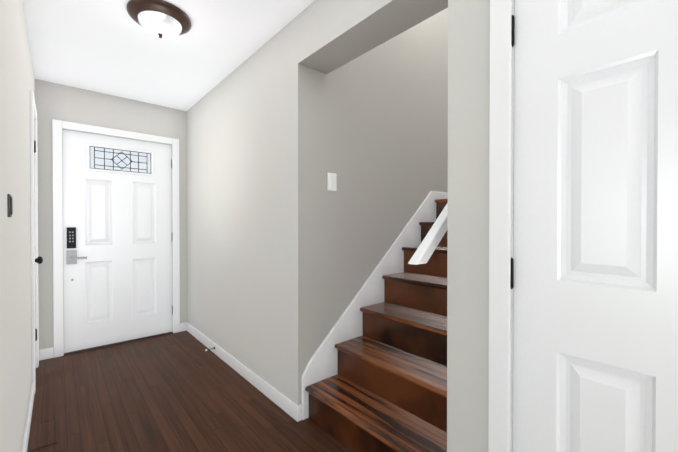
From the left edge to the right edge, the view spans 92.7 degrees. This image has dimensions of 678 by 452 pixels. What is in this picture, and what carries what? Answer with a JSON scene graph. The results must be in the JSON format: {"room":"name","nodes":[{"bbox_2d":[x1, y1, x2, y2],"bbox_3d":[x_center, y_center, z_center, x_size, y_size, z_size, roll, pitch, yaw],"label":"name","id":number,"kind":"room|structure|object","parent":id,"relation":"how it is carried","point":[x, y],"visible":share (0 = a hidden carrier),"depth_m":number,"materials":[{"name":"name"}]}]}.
{"room":"entrance hallway","nodes":[
{"label":"entrance hallway","id":0,"kind":"room"},
{"bbox_2d":[0,0,34,451],"bbox_3d":[-0.683,-0.033,0.485,0.120,2.425,6.289,0,1,-41],"label":"wall","id":1,"kind":"structure","parent":0,"point":[17,81],"depth_m":1.40,"materials":[{"name":"paint"}]},
{"bbox_2d":[7,194,12,216],"bbox_3d":[-1.236,-0.076,1.217,0.010,0.085,0.072,0,1,-41],"label":"hall light switch","id":2,"kind":"object","parent":1,"relation":"attached to","point":[9,205],"visible":1,"depth_m":1.19,"materials":[{"name":"black plastic"}]},
{"bbox_2d":[20,381,34,451],"bbox_3d":[-0.378,1.134,0.249,0.020,0.095,5.279,0,1,-41],"label":"baseboard","id":3,"kind":"structure","parent":1,"relation":"attached to","point":[24,446],"depth_m":1.82,"materials":[{"name":"paint"}]},
{"bbox_2d":[30,90,38,390],"bbox_3d":[-2.318,0.115,2.464,0.018,2.100,0.620,0,1,-41],"label":"trim","id":4,"kind":"structure","parent":1,"relation":"attached to","point":[34,231],"depth_m":2.24,"materials":[{"name":"paint"}]},
{"bbox_2d":[34,208,35,367],"bbox_3d":[-2.370,0.140,2.419,0.120,2.050,0.524,0,1,-41],"label":"trim","id":5,"kind":"structure","parent":1,"relation":"attached to","point":[34,224],"depth_m":2.64,"materials":[{"name":"paint"}]},
{"bbox_2d":[34,140,42,340],"bbox_3d":[-2.321,0.144,2.469,0.097,2.018,0.490,0,1,-41],"label":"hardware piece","id":6,"kind":"structure","parent":1,"relation":"in","point":[39,260],"depth_m":2.63,"materials":[{"name":"metal"}]},
{"bbox_2d":[35,79,186,349],"bbox_3d":[-2.112,-0.054,3.312,1.445,2.425,0.150,0,1,-41],"label":"wall","id":7,"kind":"structure","parent":0,"point":[56,101],"depth_m":2.96,"materials":[{"name":"paint"}]},
{"bbox_2d":[52,119,179,357],"bbox_3d":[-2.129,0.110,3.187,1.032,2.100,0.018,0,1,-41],"label":"door frame","id":8,"kind":"structure","parent":7,"relation":"attached to","point":[58,126],"depth_m":2.88,"materials":[{"name":"paint"}]},
{"bbox_2d":[63,129,172,352],"bbox_3d":[-2.137,0.138,3.204,0.902,2.016,0.103,0,1,-41],"label":"entry door","id":9,"kind":"structure","parent":7,"relation":"in","point":[117,227],"depth_m":3.17,"materials":[{"name":"paint"}]},
{"bbox_2d":[64,332,172,354],"bbox_3d":[-2.183,1.153,3.256,0.898,0.012,0.154,0,1,-41],"label":"threshold","id":10,"kind":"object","parent":7,"relation":"attached to","point":[77,351],"depth_m":3.16,"materials":[{"name":"brown"}]},
{"bbox_2d":[23,0,314,110],"bbox_3d":[-0.222,-1.324,0.878,1.345,0.150,6.289,0,1,-41],"label":"ceiling","id":11,"kind":"structure","parent":0,"point":[111,47],"depth_m":2.25,"materials":[{"name":"paint"}]},
{"bbox_2d":[126,0,191,38],"bbox_3d":[-1.070,-1.191,1.938,0.340,0.130,0.340,0,1,-41],"label":"ceiling light","id":12,"kind":"object","parent":11,"relation":"attached to","point":[162,19],"visible":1,"depth_m":1.86,"materials":[{"name":"brown metal"}]},
{"bbox_2d":[27,331,351,451],"bbox_3d":[0.771,1.220,1.763,3.980,0.100,6.289,0,1,-41],"label":"floor","id":13,"kind":"structure","parent":0,"point":[183,391],"depth_m":2.09,"materials":[{"name":"brown wood"}]},
{"bbox_2d":[30,417,56,451],"bbox_3d":[-1.660,1.167,1.825,0.105,0.005,0.300,0,1,-41],"label":"floor vent","id":14,"kind":"object","parent":13,"relation":"in","point":[44,433],"visible":1,"depth_m":1.81,"materials":[{"name":"brown wood"}]},
{"bbox_2d":[305,199,447,451],"bbox_3d":[1.043,0.467,2.399,2.478,1.396,0.955,0,1,-41],"label":"stairs","id":15,"kind":"structure","parent":13,"relation":"on","point":[384,389],"depth_m":1.86,"materials":[{"name":"brown wood"}]},
{"bbox_2d":[187,0,489,451],"bbox_3d":[0.417,-0.927,1.339,0.220,4.200,6.139,0,1,-41],"label":"wall","id":16,"kind":"structure","parent":0,"point":[237,213],"depth_m":2.07,"materials":[{"name":"paint"}]},
{"bbox_2d":[184,322,301,421],"bbox_3d":[-0.968,1.115,2.758,0.030,0.095,2.204,0,1,-41],"label":"baseboard","id":17,"kind":"structure","parent":16,"relation":"attached to","point":[287,405],"depth_m":2.38,"materials":[{"name":"paint"}]},
{"bbox_2d":[488,0,511,451],"bbox_3d":[0.795,0.128,0.732,0.018,2.100,0.900,0,1,-41],"label":"door frame","id":18,"kind":"structure","parent":16,"relation":"attached to","point":[500,228],"depth_m":1.04,"materials":[{"name":"paint"}]},
{"bbox_2d":[511,0,514,451],"bbox_3d":[0.885,0.151,0.811,0.220,2.052,0.804,0,1,-41],"label":"trim","id":19,"kind":"structure","parent":16,"relation":"attached to","point":[512,237],"depth_m":1.03,"materials":[{"name":"paint"}]},
{"bbox_2d":[510,0,677,451],"bbox_3d":[0.790,0.157,0.736,0.097,2.018,0.770,0,1,-41],"label":"hall door","id":20,"kind":"structure","parent":16,"relation":"in","point":[594,274],"depth_m":0.87,"materials":[{"name":"paint"}]},
{"bbox_2d":[287,8,447,404],"bbox_3d":[0.708,-0.938,2.841,2.635,4.200,0.120,0,1,-41],"label":"wall","id":21,"kind":"structure","parent":0,"point":[369,128],"depth_m":2.23,"materials":[{"name":"paint"}]},
{"bbox_2d":[328,172,336,190],"bbox_3d":[-0.044,-0.287,2.104,0.072,0.115,0.010,0,1,-41],"label":"light switch","id":22,"kind":"object","parent":21,"relation":"attached to","point":[332,181],"visible":1,"depth_m":2.10,"materials":[{"name":"white plastic"}]},
{"bbox_2d":[301,191,447,419],"bbox_3d":[0.715,0.427,2.765,2.490,1.472,0.020,0,1,-41],"label":"trim","id":23,"kind":"structure","parent":21,"relation":"attached to","point":[322,364],"depth_m":2.27,"materials":[{"name":"paint"}]},
{"bbox_3d":[1.516,-0.932,2.083,2.415,4.200,0.120,0,1,-41],"label":"wall","id":24,"kind":"structure","parent":0,"visible":0},
{"bbox_2d":[408,203,447,264],"bbox_3d":[1.150,-0.818,1.915,2.285,1.909,0.105,0,1,-41],"label":"handrail","id":25,"kind":"object","parent":24,"relation":"attached to","point":[423,253],"visible":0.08,"depth_m":1.26,"materials":[{"name":"paint"}]}
]}

